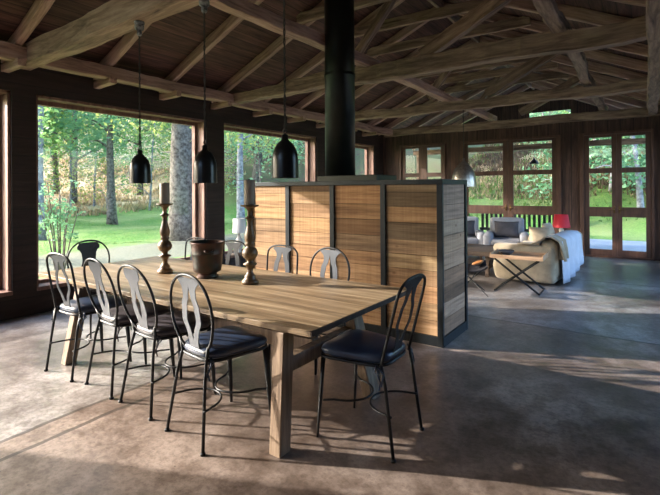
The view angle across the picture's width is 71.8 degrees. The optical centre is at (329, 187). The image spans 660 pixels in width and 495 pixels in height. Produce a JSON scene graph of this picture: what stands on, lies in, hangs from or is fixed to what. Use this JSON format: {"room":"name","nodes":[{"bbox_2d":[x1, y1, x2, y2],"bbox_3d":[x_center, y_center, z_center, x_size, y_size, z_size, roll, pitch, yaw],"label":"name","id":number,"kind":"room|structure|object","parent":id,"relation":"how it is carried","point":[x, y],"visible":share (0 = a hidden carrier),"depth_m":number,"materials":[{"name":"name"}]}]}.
{"room":"dining room","nodes":[
{"label":"dining room","id":0,"kind":"room"},
{"bbox_2d":[0,60,382,321],"bbox_3d":[-3.082,-0.014,6.903,0.300,3.200,16.220,0,0,35],"label":"wall","id":1,"kind":"structure","parent":0,"point":[23,85],"depth_m":5.99,"materials":[{"name":"wood"}]},
{"bbox_2d":[0,89,12,296],"bbox_3d":[-4.781,0.060,4.474,0.360,2.480,2.790,0,0,35],"label":"window","id":2,"kind":"structure","parent":1,"relation":"in","point":[5,124],"depth_m":5.55,"materials":[{"name":"brown wood"}]},
{"bbox_2d":[1,57,25,72],"bbox_3d":[-3.723,-1.440,5.359,0.455,0.099,0.091,0,0,33],"label":"corbel","id":3,"kind":"object","parent":1,"relation":"attached to","point":[18,63],"visible":0.99,"depth_m":5.29,"materials":[{"name":"brown wood"}]},
{"bbox_2d":[0,40,26,61],"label":"wall plate","id":4,"kind":"object","parent":1,"relation":"on","point":[9,52],"depth_m":5.20,"materials":[{"name":"brown wood"}]},
{"bbox_2d":[36,95,205,290],"bbox_3d":[-3.058,0.056,6.954,0.360,2.480,2.710,0,0,35],"label":"window","id":5,"kind":"structure","parent":1,"relation":"in","point":[198,189],"depth_m":7.21,"materials":[{"name":"brown wood"}]},
{"bbox_2d":[224,123,315,258],"bbox_3d":[-1.243,0.051,9.565,0.360,2.480,2.850,0,0,35],"label":"window","id":6,"kind":"structure","parent":1,"relation":"in","point":[310,142],"depth_m":10.29,"materials":[{"name":"brown wood"}]},
{"bbox_2d":[355,143,373,174],"bbox_3d":[0.452,0.047,12.004,0.360,2.480,2.430,0,0,35],"label":"window","id":7,"kind":"structure","parent":1,"relation":"in","point":[369,149],"depth_m":12.96,"materials":[{"name":"brown wood"}]},
{"bbox_2d":[355,121,392,135],"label":"wall plate","id":8,"kind":"object","parent":1,"relation":"attached to","point":[364,127],"depth_m":12.08,"materials":[{"name":"brown wood"}]},
{"bbox_2d":[233,15,646,103],"bbox_3d":[0.860,-1.640,6.293,6.450,0.305,0.237,0,0,35],"label":"tie beam","id":9,"kind":"structure","parent":8,"relation":"on","point":[633,30],"depth_m":5.55,"materials":[{"name":"wood"}]},
{"bbox_2d":[355,0,396,66],"bbox_3d":[0.623,-2.337,6.832,0.847,0.994,0.132,0,0,33],"label":"strut","id":10,"kind":"object","parent":9,"relation":"on","point":[387,7],"visible":0.74,"depth_m":6.76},
{"bbox_2d":[418,0,511,54],"bbox_3d":[1.854,-2.163,5.780,1.528,0.903,0.156,0,0,36],"label":"strut","id":11,"kind":"object","parent":9,"relation":"on","point":[485,9],"visible":0.9,"depth_m":5.82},
{"bbox_2d":[355,76,646,120],"bbox_3d":[2.620,-1.616,8.826,6.450,0.231,0.221,0,0,35],"label":"tie beam","id":12,"kind":"structure","parent":8,"relation":"attached to","point":[637,84],"depth_m":8.29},
{"bbox_2d":[210,0,496,120],"bbox_3d":[1.458,-1.785,7.812,0.180,0.170,9.900,0,0,35],"label":"purlin","id":13,"kind":"object","parent":12,"relation":"on","point":[243,9],"visible":0.63,"depth_m":5.15,"materials":[{"name":"brown wood"}]},
{"bbox_2d":[452,110,475,186],"bbox_3d":[2.591,-0.769,8.853,0.470,1.490,0.470,0,0,35],"label":"pendant lamp","id":14,"kind":"object","parent":12,"relation":"hanging from","point":[463,171],"visible":0.87,"depth_m":8.70,"materials":[{"name":"metal"}]},
{"bbox_2d":[485,54,559,97],"bbox_3d":[3.587,-2.170,8.276,1.528,0.891,0.156,0,0,34],"label":"strut","id":15,"kind":"object","parent":12,"relation":"on","point":[534,63],"visible":0.76,"depth_m":8.31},
{"bbox_2d":[532,0,607,110],"bbox_3d":[3.479,-1.798,6.408,0.211,0.177,9.900,0,0,35],"label":"purlin","id":16,"kind":"object","parent":12,"relation":"on","point":[552,17],"visible":0.61,"depth_m":5.01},
{"bbox_2d":[0,256,659,494],"bbox_3d":[-0.240,1.623,4.840,7.300,0.120,16.470,0,0,35],"label":"floor","id":17,"kind":"structure","parent":0,"point":[556,391],"depth_m":3.17,"materials":[{"name":"concrete"}]},
{"bbox_2d":[44,252,131,381],"bbox_3d":[-2.135,1.057,4.031,0.497,1.036,0.551,0,0,33],"label":"dining chair","id":18,"kind":"object","parent":17,"relation":"on","point":[82,307],"visible":0.85,"depth_m":3.89,"materials":[{"name":"black metal"}]},
{"bbox_2d":[60,294,126,313],"bbox_3d":[-2.113,1.024,4.065,0.447,0.074,0.464,0,0,33],"label":"seat cushion","id":19,"kind":"object","parent":18,"relation":"on","point":[85,306],"depth_m":3.91,"materials":[{"name":"black leather"}]},
{"bbox_2d":[66,239,131,340],"bbox_3d":[-2.555,1.082,5.041,0.546,0.996,0.489,0,0,35],"label":"dining chair","id":20,"kind":"object","parent":17,"relation":"on","point":[88,250],"visible":0.26,"depth_m":5.13,"materials":[{"name":"black metal"}]},
{"bbox_2d":[83,258,175,399],"bbox_3d":[-1.639,1.053,3.711,0.489,1.036,0.582,0,0,39],"label":"dining chair","id":21,"kind":"object","parent":17,"relation":"on","point":[117,315],"visible":0.88,"depth_m":3.59,"materials":[{"name":"black metal"}]},
{"bbox_2d":[101,301,170,323],"bbox_3d":[-1.605,1.020,3.754,0.447,0.074,0.464,0,0,39],"label":"seat cushion","id":22,"kind":"object","parent":21,"relation":"on","point":[107,317],"depth_m":3.63,"materials":[{"name":"leather"}]},
{"bbox_2d":[117,264,216,420],"bbox_3d":[-1.224,1.050,3.398,0.489,1.036,0.582,0,0,39],"label":"dining chair","id":23,"kind":"object","parent":17,"relation":"on","point":[161,327],"visible":0.96,"depth_m":3.27,"materials":[{"name":"black metal"}]},
{"bbox_2d":[136,311,210,336],"bbox_3d":[-1.190,1.017,3.441,0.447,0.074,0.464,0,0,39],"label":"seat cushion","id":24,"kind":"object","parent":23,"relation":"on","point":[165,327],"depth_m":3.31,"materials":[{"name":"leather"}]},
{"bbox_2d":[186,240,246,336],"bbox_3d":[-1.189,1.078,4.935,0.497,0.986,0.546,0,0,31],"label":"dining chair","id":25,"kind":"object","parent":17,"relation":"on","point":[231,246],"visible":0.17,"depth_m":5.10,"materials":[{"name":"black metal"}]},
{"bbox_2d":[164,273,270,456],"bbox_3d":[-0.728,1.046,2.995,0.489,1.036,0.546,0,0,42],"label":"dining chair","id":26,"kind":"object","parent":17,"relation":"on","point":[224,343],"visible":0.99,"depth_m":2.89,"materials":[{"name":"black metal"}]},
{"bbox_2d":[183,326,266,358],"bbox_3d":[-0.703,1.013,3.023,0.447,0.074,0.464,0,0,42],"label":"seat cushion","id":27,"kind":"object","parent":26,"relation":"on","point":[229,342],"depth_m":2.91,"materials":[{"name":"black leather"}]},
{"bbox_2d":[38,256,406,457],"bbox_3d":[-1.122,1.194,4.047,3.362,0.745,1.411,0,0,35],"label":"dining table","id":28,"kind":"object","parent":17,"relation":"on","point":[289,309],"visible":0.72,"depth_m":3.35,"materials":[{"name":"brown wood"}]},
{"bbox_2d":[156,203,172,273],"bbox_3d":[-1.609,0.488,4.444,0.156,0.675,0.156,0,0,35],"label":"candlestick","id":29,"kind":"object","parent":28,"relation":"on","point":[164,245],"visible":0.98,"depth_m":4.41,"materials":[{"name":"brown wood"}]},
{"bbox_2d":[189,239,224,278],"bbox_3d":[-1.131,0.657,4.209,0.328,0.331,0.324,0,0,35],"label":"bucket","id":30,"kind":"object","parent":28,"relation":"on","point":[206,254],"visible":1,"depth_m":4.10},
{"bbox_2d":[240,205,258,284],"bbox_3d":[-0.687,0.481,3.913,0.156,0.675,0.156,0,0,35],"label":"candlestick","id":31,"kind":"object","parent":28,"relation":"on","point":[249,252],"visible":0.98,"depth_m":3.88,"materials":[{"name":"brown wood"}]},
{"bbox_2d":[244,179,254,204],"bbox_3d":[-0.690,0.032,3.914,0.094,0.223,0.094,0,0,35],"label":"candle","id":32,"kind":"object","parent":31,"relation":"on","point":[249,185],"visible":1,"depth_m":3.87,"materials":[{"name":"wax"}]},
{"bbox_2d":[231,251,241,266],"bbox_3d":[-1.580,1.349,7.945,0.350,0.460,0.350,0,0,35],"label":"side table","id":33,"kind":"object","parent":17,"relation":"on","point":[232,254],"visible":0.18,"depth_m":7.92,"materials":[{"name":"brown wood"}]},
{"bbox_2d":[232,218,245,252],"bbox_3d":[-1.583,0.824,7.946,0.230,0.590,0.230,0,0,35],"label":"table lamp","id":34,"kind":"object","parent":33,"relation":"on","point":[239,226],"visible":0.77,"depth_m":7.87,"materials":[{"name":"ceramic"}]},
{"bbox_2d":[266,244,297,355],"bbox_3d":[-0.601,1.073,4.502,0.497,0.986,0.546,0,0,34],"label":"dining chair","id":35,"kind":"object","parent":17,"relation":"on","point":[280,251],"visible":0.2,"depth_m":4.66,"materials":[{"name":"black metal"}]},
{"bbox_2d":[309,247,349,374],"bbox_3d":[-0.137,1.062,4.155,0.489,1.001,0.546,0,0,39],"label":"dining chair","id":36,"kind":"object","parent":17,"relation":"on","point":[332,254],"visible":0.19,"depth_m":4.30,"materials":[{"name":"black metal"}]},
{"bbox_2d":[252,179,467,347],"bbox_3d":[0.227,0.741,5.472,2.626,1.642,0.742,0,0,35],"label":"wall","id":37,"kind":"structure","parent":17,"relation":"on","point":[389,232],"depth_m":4.87,"materials":[{"name":"wood"}]},
{"bbox_2d":[318,0,396,180],"bbox_3d":[0.302,-1.637,5.438,0.830,3.150,0.480,0,0,35],"label":"flue pipe","id":38,"kind":"object","parent":37,"relation":"on","point":[339,75],"visible":0.93,"depth_m":5.40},
{"bbox_2d":[318,174,396,180],"bbox_3d":[0.320,-0.104,5.428,0.810,0.085,0.480,0,0,35],"label":"base plate","id":39,"kind":"object","parent":38,"relation":"attached to","point":[328,177],"depth_m":5.23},
{"bbox_2d":[316,273,425,463],"bbox_3d":[0.276,1.039,2.892,0.591,1.035,0.497,0,0,34],"label":"dining chair","id":40,"kind":"object","parent":17,"relation":"on","point":[357,347],"visible":1,"depth_m":2.81,"materials":[{"name":"black metal"}]},
{"bbox_2d":[321,329,404,362],"bbox_3d":[0.226,1.007,2.925,0.464,0.074,0.447,0,0,34],"label":"seat cushion","id":41,"kind":"object","parent":40,"relation":"on","point":[356,345],"depth_m":2.81,"materials":[{"name":"black leather"}]},
{"bbox_2d":[467,216,483,258],"bbox_3d":[3.019,1.111,10.325,0.900,0.892,0.976,0,0,13],"label":"armchair","id":42,"kind":"object","parent":17,"relation":"on","point":[478,238],"visible":0.26,"depth_m":9.86,"materials":[{"name":"grey fabric"}]},
{"bbox_2d":[468,260,487,296],"bbox_3d":[2.095,1.322,6.767,0.451,0.476,0.420,0,0,15],"label":"side table","id":43,"kind":"object","parent":17,"relation":"on","point":[479,266],"visible":0.71,"depth_m":6.82,"materials":[{"name":"black metal"}]},
{"bbox_2d":[467,244,493,276],"bbox_3d":[2.654,1.335,8.570,0.900,0.440,1.100,0,0,30],"label":"coffee table","id":44,"kind":"object","parent":17,"relation":"on","point":[472,249],"visible":0.26,"depth_m":8.20,"materials":[{"name":"brown wood"}]},
{"bbox_2d":[468,259,493,268],"bbox_3d":[2.655,1.420,8.570,0.800,0.030,1.000,0,0,30],"label":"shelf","id":45,"kind":"object","parent":44,"relation":"attached to","point":[470,261],"depth_m":8.70,"materials":[{"name":"brown wood"}]},
{"bbox_2d":[483,217,528,259],"bbox_3d":[3.846,1.105,9.941,0.900,0.892,0.976,0,0,23],"label":"armchair","id":46,"kind":"object","parent":17,"relation":"on","point":[488,237],"visible":0.44,"depth_m":9.78,"materials":[{"name":"grey fabric"}]},
{"bbox_2d":[494,221,518,237],"bbox_3d":[3.826,0.896,9.897,0.504,0.343,0.177,0,0,23],"label":"cushion","id":47,"kind":"object","parent":46,"relation":"on","point":[502,229],"visible":1,"depth_m":9.84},
{"bbox_2d":[490,249,547,295],"bbox_3d":[2.872,1.262,6.921,0.740,0.575,0.540,0,0,33],"label":"tray table","id":48,"kind":"object","parent":17,"relation":"on","point":[518,255],"visible":1,"depth_m":6.84,"materials":[{"name":"brown wood"}]},
{"bbox_2d":[490,249,547,260],"bbox_3d":[2.870,1.012,6.921,0.740,0.075,0.540,0,0,33],"label":"tray","id":49,"kind":"object","parent":48,"relation":"on","point":[518,255],"depth_m":6.86,"materials":[{"name":"brown wood"}]},
{"bbox_2d":[493,231,582,283],"bbox_3d":[3.814,1.172,8.249,1.001,0.690,2.270,0,0,39],"label":"sofa","id":50,"kind":"object","parent":17,"relation":"on","point":[548,271],"visible":0.62,"depth_m":7.29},
{"bbox_2d":[529,227,550,244],"bbox_3d":[3.637,0.847,7.886,0.360,0.342,0.199,0,0,20],"label":"cushion","id":51,"kind":"object","parent":50,"relation":"on","point":[536,233],"visible":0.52,"depth_m":7.85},
{"bbox_2d":[517,235,568,261],"bbox_3d":[3.438,0.945,7.326,0.727,0.367,0.424,0,0,39],"label":"blanket","id":52,"kind":"object","parent":50,"relation":"on","point":[563,250],"visible":0.98,"depth_m":7.19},
{"bbox_2d":[539,230,583,283],"bbox_3d":[4.005,1.145,7.885,0.474,0.721,1.652,0,0,39],"label":"throw blanket","id":53,"kind":"object","parent":50,"relation":"on","point":[573,238],"visible":0.6,"depth_m":7.79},
{"bbox_2d":[0,0,659,129],"bbox_3d":[0.617,-2.374,5.960,7.800,1.780,20.300,0,0,35],"label":"ceiling","id":54,"kind":"structure","parent":0,"point":[168,41],"depth_m":7.01,"materials":[{"name":"wood"}]},
{"bbox_2d":[1,0,54,62],"bbox_3d":[-2.677,-2.232,4.638,3.928,1.837,0.112,0,0,35],"label":"rafter","id":55,"kind":"object","parent":54,"relation":"attached to","point":[38,10],"visible":0.72,"depth_m":5.06,"materials":[{"name":"brown wood"}]},
{"bbox_2d":[93,23,151,80],"bbox_3d":[-2.052,-2.239,5.543,3.932,1.825,0.108,0,0,35],"label":"rafter","id":56,"kind":"object","parent":54,"relation":"attached to","point":[130,38],"visible":0.43,"depth_m":6.00,"materials":[{"name":"brown wood"}]},
{"bbox_2d":[40,57,324,122],"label":"wall plate","id":57,"kind":"object","parent":54,"relation":"attached to","point":[71,65],"depth_m":6.83,"materials":[{"name":"brown wood"}]},
{"bbox_2d":[21,0,215,70],"bbox_3d":[-1.162,-1.681,3.800,6.621,0.314,0.249,-1,-1,35],"label":"tie beam","id":58,"kind":"structure","parent":57,"relation":"on","point":[113,19],"depth_m":4.48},
{"bbox_2d":[129,20,150,182],"bbox_3d":[-1.752,-0.787,4.200,0.190,1.485,0.190,0,0,35],"label":"pendant lamp","id":59,"kind":"object","parent":58,"relation":"hanging from","point":[139,168],"visible":1,"depth_m":4.16,"materials":[{"name":"black metal"}]},
{"bbox_2d":[193,0,216,182],"bbox_3d":[-1.013,-0.792,3.686,0.190,1.505,0.190,0,0,35],"label":"pendant lamp","id":60,"kind":"object","parent":58,"relation":"hanging from","point":[204,167],"visible":1,"depth_m":3.63,"materials":[{"name":"black metal"}]},
{"bbox_2d":[272,0,298,177],"bbox_3d":[-0.319,-0.815,3.204,0.190,1.490,0.190,0,0,35],"label":"pendant lamp","id":61,"kind":"object","parent":58,"relation":"hanging from","point":[284,156],"visible":1,"depth_m":3.14,"materials":[{"name":"black metal"}]},
{"bbox_2d":[159,0,263,93],"bbox_3d":[-1.460,-2.232,6.391,3.933,1.815,0.108,0,0,35],"label":"rafter","id":62,"kind":"object","parent":54,"relation":"attached to","point":[232,21],"visible":0.6,"depth_m":6.57,"materials":[{"name":"brown wood"}]},
{"bbox_2d":[211,0,323,102],"bbox_3d":[-0.862,-2.237,7.251,3.929,1.821,0.104,0,0,35],"label":"rafter","id":63,"kind":"object","parent":54,"relation":"attached to","point":[272,49],"visible":0.5,"depth_m":7.43,"materials":[{"name":"brown wood"}]},
{"bbox_2d":[297,0,390,23],"bbox_3d":[0.691,-2.548,6.052,2.834,0.165,0.104,0,0,35],"label":"beam","id":64,"kind":"structure","parent":63,"relation":"attached to","point":[314,14],"depth_m":6.59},
{"bbox_2d":[260,0,404,101],"bbox_3d":[-0.274,-2.242,8.101,3.930,1.824,0.108,0,0,35],"label":"rafter","id":65,"kind":"object","parent":54,"relation":"attached to","point":[319,58],"visible":0.34,"depth_m":8.05,"materials":[{"name":"brown wood"}]},
{"bbox_2d":[354,0,483,37],"bbox_3d":[1.288,-2.568,6.910,2.726,0.178,0.094,0,0,35],"label":"beam","id":66,"kind":"structure","parent":65,"relation":"attached to","point":[462,7],"depth_m":6.80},
{"bbox_2d":[287,6,435,117],"bbox_3d":[0.321,-2.238,8.953,3.927,1.835,0.112,0,0,35],"label":"rafter","id":67,"kind":"object","parent":54,"relation":"attached to","point":[407,30],"visible":0.27,"depth_m":8.36,"materials":[{"name":"brown wood"}]},
{"bbox_2d":[367,16,530,56],"bbox_3d":[1.881,-2.548,7.764,2.854,0.167,0.090,0,0,35],"label":"beam","id":68,"kind":"structure","parent":67,"relation":"attached to","point":[522,21],"depth_m":7.45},
{"bbox_2d":[362,71,464,132],"bbox_3d":[2.099,-2.247,11.514,3.925,1.839,0.101,0,0,35],"label":"rafter","id":69,"kind":"object","parent":54,"relation":"attached to","point":[412,99],"visible":0.28,"depth_m":11.56,"materials":[{"name":"brown wood"}]},
{"bbox_2d":[359,39,475,110],"bbox_3d":[1.510,-2.245,10.664,3.925,1.840,0.106,0,0,35],"label":"rafter","id":70,"kind":"object","parent":54,"relation":"attached to","point":[401,87],"visible":0.27,"depth_m":10.71,"materials":[{"name":"brown wood"}]},
{"bbox_2d":[378,67,495,135],"bbox_3d":[2.620,-2.253,12.268,3.927,1.835,0.101,0,0,35],"label":"rafter","id":71,"kind":"object","parent":54,"relation":"attached to","point":[397,121],"visible":0.38,"depth_m":12.21,"materials":[{"name":"brown wood"}]},
{"bbox_2d":[445,72,568,93],"bbox_3d":[4.178,-2.551,11.068,2.876,0.166,0.077,0,0,35],"label":"beam","id":72,"kind":"structure","parent":71,"relation":"attached to","point":[554,75],"depth_m":10.84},
{"bbox_2d":[408,75,505,127],"bbox_3d":[3.287,-2.250,13.222,3.924,1.838,0.104,0,0,35],"label":"rafter","id":73,"kind":"object","parent":54,"relation":"attached to","point":[473,93],"visible":0.38,"depth_m":13.28,"materials":[{"name":"brown wood"}]},
{"bbox_2d":[464,88,598,123],"bbox_3d":[6.342,-2.474,14.147,5.700,1.400,0.040,0,0,35],"label":"wall","id":74,"kind":"structure","parent":54,"relation":"attached to","point":[503,112],"depth_m":14.06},
{"bbox_2d":[443,2,647,56],"bbox_3d":[3.538,-2.275,6.718,3.913,1.815,0.104,0,0,35],"label":"rafter","id":75,"kind":"object","parent":54,"relation":"attached to","point":[537,26],"visible":0.31,"depth_m":6.89,"materials":[{"name":"brown wood"}]},
{"bbox_2d":[468,0,632,25],"bbox_3d":[2.943,-2.272,5.867,3.904,1.830,0.104,0,0,35],"label":"rafter","id":76,"kind":"object","parent":54,"relation":"attached to","point":[589,16],"visible":0.48,"depth_m":5.69,"materials":[{"name":"brown wood"}]},
{"bbox_2d":[480,24,647,71],"bbox_3d":[4.133,-2.277,7.573,3.907,1.822,0.107,0,0,35],"label":"rafter","id":77,"kind":"object","parent":54,"relation":"attached to","point":[603,56],"visible":0.41,"depth_m":7.30,"materials":[{"name":"brown wood"}]},
{"bbox_2d":[480,35,647,79],"bbox_3d":[4.726,-2.278,8.430,3.909,1.817,0.105,0,0,35],"label":"rafter","id":78,"kind":"object","parent":54,"relation":"attached to","point":[592,66],"visible":0.48,"depth_m":8.26,"materials":[{"name":"brown wood"}]},
{"bbox_2d":[415,57,533,78],"bbox_3d":[3.070,-2.544,9.474,2.868,0.168,0.094,0,0,35],"label":"beam","id":79,"kind":"structure","parent":78,"relation":"attached to","point":[491,65],"depth_m":9.34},
{"bbox_2d":[529,81,638,108],"bbox_3d":[7.099,-2.283,11.845,3.911,1.817,0.104,0,0,35],"label":"rafter","id":80,"kind":"object","parent":54,"relation":"attached to","point":[541,83],"visible":0.25,"depth_m":11.74,"materials":[{"name":"brown wood"}]},
{"bbox_2d":[523,61,646,94],"bbox_3d":[5.316,-2.278,9.279,3.908,1.825,0.106,0,0,35],"label":"rafter","id":81,"kind":"object","parent":54,"relation":"attached to","point":[569,70],"visible":0.32,"depth_m":9.20,"materials":[{"name":"brown wood"}]},
{"bbox_2d":[434,61,557,83],"bbox_3d":[3.660,-2.587,10.323,2.698,0.168,0.096,0,0,35],"label":"beam","id":82,"kind":"structure","parent":81,"relation":"attached to","point":[549,65],"depth_m":10.35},
{"bbox_2d":[510,63,659,104],"bbox_3d":[5.835,-2.278,10.025,3.910,1.814,0.096,0,0,35],"label":"rafter","id":83,"kind":"object","parent":54,"relation":"attached to","point":[635,95],"visible":0.26,"depth_m":9.75,"materials":[{"name":"brown wood"}]},
{"bbox_2d":[518,76,579,115],"bbox_3d":[5.151,-2.185,10.536,1.530,0.903,0.169,0,0,35],"label":"strut","id":84,"kind":"object","parent":83,"relation":"attached to","point":[573,81],"visible":0.57,"depth_m":10.59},
{"bbox_2d":[526,72,646,107],"bbox_3d":[6.508,-2.280,10.995,3.907,1.826,0.101,0,0,35],"label":"rafter","id":85,"kind":"object","parent":54,"relation":"attached to","point":[637,103],"visible":0.38,"depth_m":10.74,"materials":[{"name":"brown wood"}]},
{"bbox_2d":[383,115,659,260],"bbox_3d":[4.353,-0.009,11.467,7.300,3.120,0.160,0,0,35],"label":"wall","id":86,"kind":"structure","parent":0,"point":[569,132],"depth_m":10.59,"materials":[{"name":"wood"}]},
{"bbox_2d":[399,142,445,179],"bbox_3d":[2.584,0.175,12.661,1.350,2.780,0.218,0,0,35],"label":"window","id":87,"kind":"structure","parent":86,"relation":"in","point":[423,173],"depth_m":12.62,"materials":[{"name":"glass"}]},
{"bbox_2d":[460,135,561,233],"bbox_3d":[4.452,0.161,11.362,2.380,2.780,0.218,0,0,35],"label":"door","id":88,"kind":"structure","parent":86,"relation":"in","point":[507,209],"depth_m":11.26,"materials":[{"name":"wood"}]},
{"bbox_2d":[384,106,659,136],"bbox_3d":[4.283,-1.595,11.305,6.550,0.226,0.177,0,0,35],"label":"tie beam","id":89,"kind":"structure","parent":86,"relation":"on","point":[643,111],"depth_m":10.85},
{"bbox_2d":[579,129,654,260],"bbox_3d":[6.312,0.146,10.070,1.390,2.780,0.218,0,0,35],"label":"door","id":90,"kind":"structure","parent":86,"relation":"in","point":[616,211],"depth_m":10.01,"materials":[{"name":"brown wood"}]},
{"bbox_2d":[646,0,659,114],"bbox_3d":[2.414,-1.605,3.312,0.217,0.219,16.200,0,0,35],"label":"wall plate","id":91,"kind":"object","parent":86,"relation":"attached to","point":[652,6],"visible":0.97,"depth_m":5.21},
{"label":"outside","id":92,"kind":"structure","parent":0,"visible":0},
{"bbox_2d":[39,110,645,278],"bbox_3d":[-18.814,-9.953,34.370,150.000,24.075,135.000,0,0,35],"label":"outdoor scenery","id":93,"kind":"structure","parent":92,"point":[633,230],"depth_m":21.25,"materials":[{"name":"plant"}]},
{"bbox_2d":[38,106,68,240],"bbox_3d":[-9.379,-3.449,15.322,6.341,10.566,7.062,0,0,35],"label":"tree","id":94,"kind":"object","parent":93,"relation":"on","point":[41,119],"visible":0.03,"depth_m":15.53,"materials":[{"name":"green plant"}]},
{"bbox_2d":[38,180,85,269],"bbox_3d":[-5.191,0.790,8.745,0.691,1.912,0.722,0,0,28],"label":"shrub","id":95,"kind":"object","parent":93,"relation":"on","point":[59,211],"visible":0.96,"depth_m":8.69,"materials":[{"name":"green plant"}]},
{"bbox_2d":[43,106,99,154],"bbox_3d":[-14.233,-2.832,21.471,5.637,8.944,6.301,0,0,15],"label":"tree","id":96,"kind":"object","parent":93,"relation":"on","point":[66,110],"visible":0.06,"depth_m":21.74,"materials":[{"name":"green plant"}]},
{"bbox_2d":[43,133,103,207],"bbox_3d":[-15.611,-0.986,27.630,3.702,4.870,4.449,0,0,35],"label":"sapling","id":97,"kind":"object","parent":93,"relation":"on","point":[74,165],"visible":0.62,"depth_m":27.43,"materials":[{"name":"green plant"}]},
{"bbox_2d":[77,128,121,205],"bbox_3d":[-15.483,-1.398,30.860,4.918,5.317,3.178,0,0,35],"label":"sapling","id":98,"kind":"object","parent":93,"relation":"on","point":[103,162],"visible":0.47,"depth_m":30.42,"materials":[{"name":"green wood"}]},
{"bbox_2d":[55,109,145,224],"bbox_3d":[-10.325,-3.186,23.220,6.312,10.018,5.876,0,0,35],"label":"tree","id":99,"kind":"object","parent":93,"relation":"on","point":[112,218],"visible":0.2,"depth_m":22.17,"materials":[{"name":"green plant"}]},
{"bbox_2d":[44,109,170,204],"bbox_3d":[-17.063,-5.628,29.984,11.912,13.670,12.798,0,0,35],"label":"tree","id":100,"kind":"object","parent":93,"relation":"on","point":[75,200],"visible":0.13,"depth_m":29.98,"materials":[{"name":"green plant"}]},
{"bbox_2d":[69,128,148,214],"bbox_3d":[-13.103,-0.940,27.174,4.324,5.156,2.799,0,0,15],"label":"sapling","id":101,"kind":"object","parent":93,"relation":"on","point":[115,160],"visible":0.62,"depth_m":27.14,"materials":[{"name":"green plant"}]},
{"bbox_2d":[49,113,171,195],"bbox_3d":[-15.566,-6.256,36.359,11.344,13.804,11.554,0,0,4],"label":"tree","id":102,"kind":"object","parent":93,"relation":"on","point":[136,122],"visible":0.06,"depth_m":36.20,"materials":[{"name":"green plant"}]},
{"bbox_2d":[114,119,170,210],"bbox_3d":[-11.438,-1.725,28.820,4.202,6.410,3.465,0,0,19],"label":"sapling","id":103,"kind":"object","parent":93,"relation":"on","point":[167,149],"visible":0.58,"depth_m":28.94,"materials":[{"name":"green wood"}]},
{"bbox_2d":[40,200,246,252],"bbox_3d":[-9.207,1.290,21.332,12.751,1.354,19.743,0,0,35],"label":"grass","id":104,"kind":"structure","parent":93,"relation":"on","point":[92,224],"depth_m":19.27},
{"bbox_2d":[43,150,245,216],"bbox_3d":[-26.735,-1.547,36.880,34.427,6.552,22.425,0,0,35],"label":"bushes","id":105,"kind":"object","parent":93,"relation":"on","point":[142,205],"depth_m":34.68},
{"bbox_2d":[77,111,297,240],"bbox_3d":[-5.324,-3.330,15.849,8.044,10.318,8.094,0,0,35],"label":"tree","id":106,"kind":"object","parent":93,"relation":"on","point":[180,212],"visible":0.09,"depth_m":15.35,"materials":[{"name":"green plant"}]},
{"bbox_2d":[224,132,277,187],"bbox_3d":[-2.391,-0.625,15.669,2.401,4.841,1.793,0,0,15],"label":"sapling","id":107,"kind":"object","parent":93,"relation":"on","point":[248,140],"visible":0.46,"depth_m":15.67,"materials":[{"name":"green plant"}]},
{"bbox_2d":[224,131,294,225],"bbox_3d":[-3.799,-3.217,19.447,4.664,9.929,6.864,0,0,9],"label":"tree","id":108,"kind":"object","parent":93,"relation":"on","point":[240,191],"visible":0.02,"depth_m":19.33,"materials":[{"name":"green plant"}]},
{"bbox_2d":[224,131,304,221],"bbox_3d":[-3.817,-3.197,24.038,8.462,10.153,5.370,0,0,35],"label":"tree","id":109,"kind":"object","parent":93,"relation":"on","point":[255,176],"visible":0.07,"depth_m":23.89,"materials":[{"name":"green plant"}]},
{"bbox_2d":[469,141,645,221],"bbox_3d":[13.971,-1.590,24.974,12.821,6.053,15.275,0,0,35],"label":"grass","id":110,"kind":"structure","parent":93,"relation":"on","point":[486,178],"depth_m":23.02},
{"bbox_2d":[469,135,645,199],"bbox_3d":[15.137,-2.370,26.626,12.834,5.966,15.343,0,0,35],"label":"stalks","id":111,"kind":"object","parent":93,"relation":"on","point":[541,153],"visible":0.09,"depth_m":23.42,"materials":[{"name":"green plant"}]},
{"bbox_2d":[469,135,645,199],"bbox_3d":[15.144,-2.378,26.633,12.815,5.966,15.313,0,0,35],"label":"dead leaf","id":112,"kind":"object","parent":93,"relation":"on","point":[519,157],"visible":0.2,"depth_m":25.58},
{"bbox_2d":[519,109,645,197],"bbox_3d":[10.284,-1.916,19.208,6.049,6.953,4.062,0,0,30],"label":"tree","id":113,"kind":"object","parent":93,"relation":"on","point":[596,153],"visible":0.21,"depth_m":18.33,"materials":[{"name":"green plant"}]},
{"bbox_2d":[589,135,645,207],"bbox_3d":[12.198,-2.047,18.277,4.923,6.480,4.802,0,0,16],"label":"tree","id":114,"kind":"object","parent":93,"relation":"on","point":[639,193],"visible":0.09,"depth_m":18.00,"materials":[{"name":"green plant"}]},
{"bbox_2d":[590,239,645,251],"bbox_3d":[6.352,1.612,12.625,10.000,0.120,3.820,0,0,35],"label":"path","id":115,"kind":"structure","parent":93,"relation":"on","point":[594,243],"depth_m":12.27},
{"bbox_2d":[416,155,418,178],"bbox_3d":[3.079,0.229,15.641,0.160,2.720,0.160,0,0,35],"label":"post","id":116,"kind":"object","parent":115,"relation":"on","point":[417,156],"visible":0.22,"depth_m":15.60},
{"bbox_2d":[413,138,644,154],"bbox_3d":[6.109,-1.232,13.535,7.800,0.176,0.173,0,0,35],"label":"beam","id":117,"kind":"structure","parent":116,"relation":"on","point":[632,141],"depth_m":13.51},
{"bbox_2d":[480,214,550,231],"bbox_3d":[5.241,1.068,12.172,2.300,0.980,0.630,0,0,35],"label":"railing","id":118,"kind":"object","parent":115,"relation":"on","point":[482,227],"visible":0.2,"depth_m":11.90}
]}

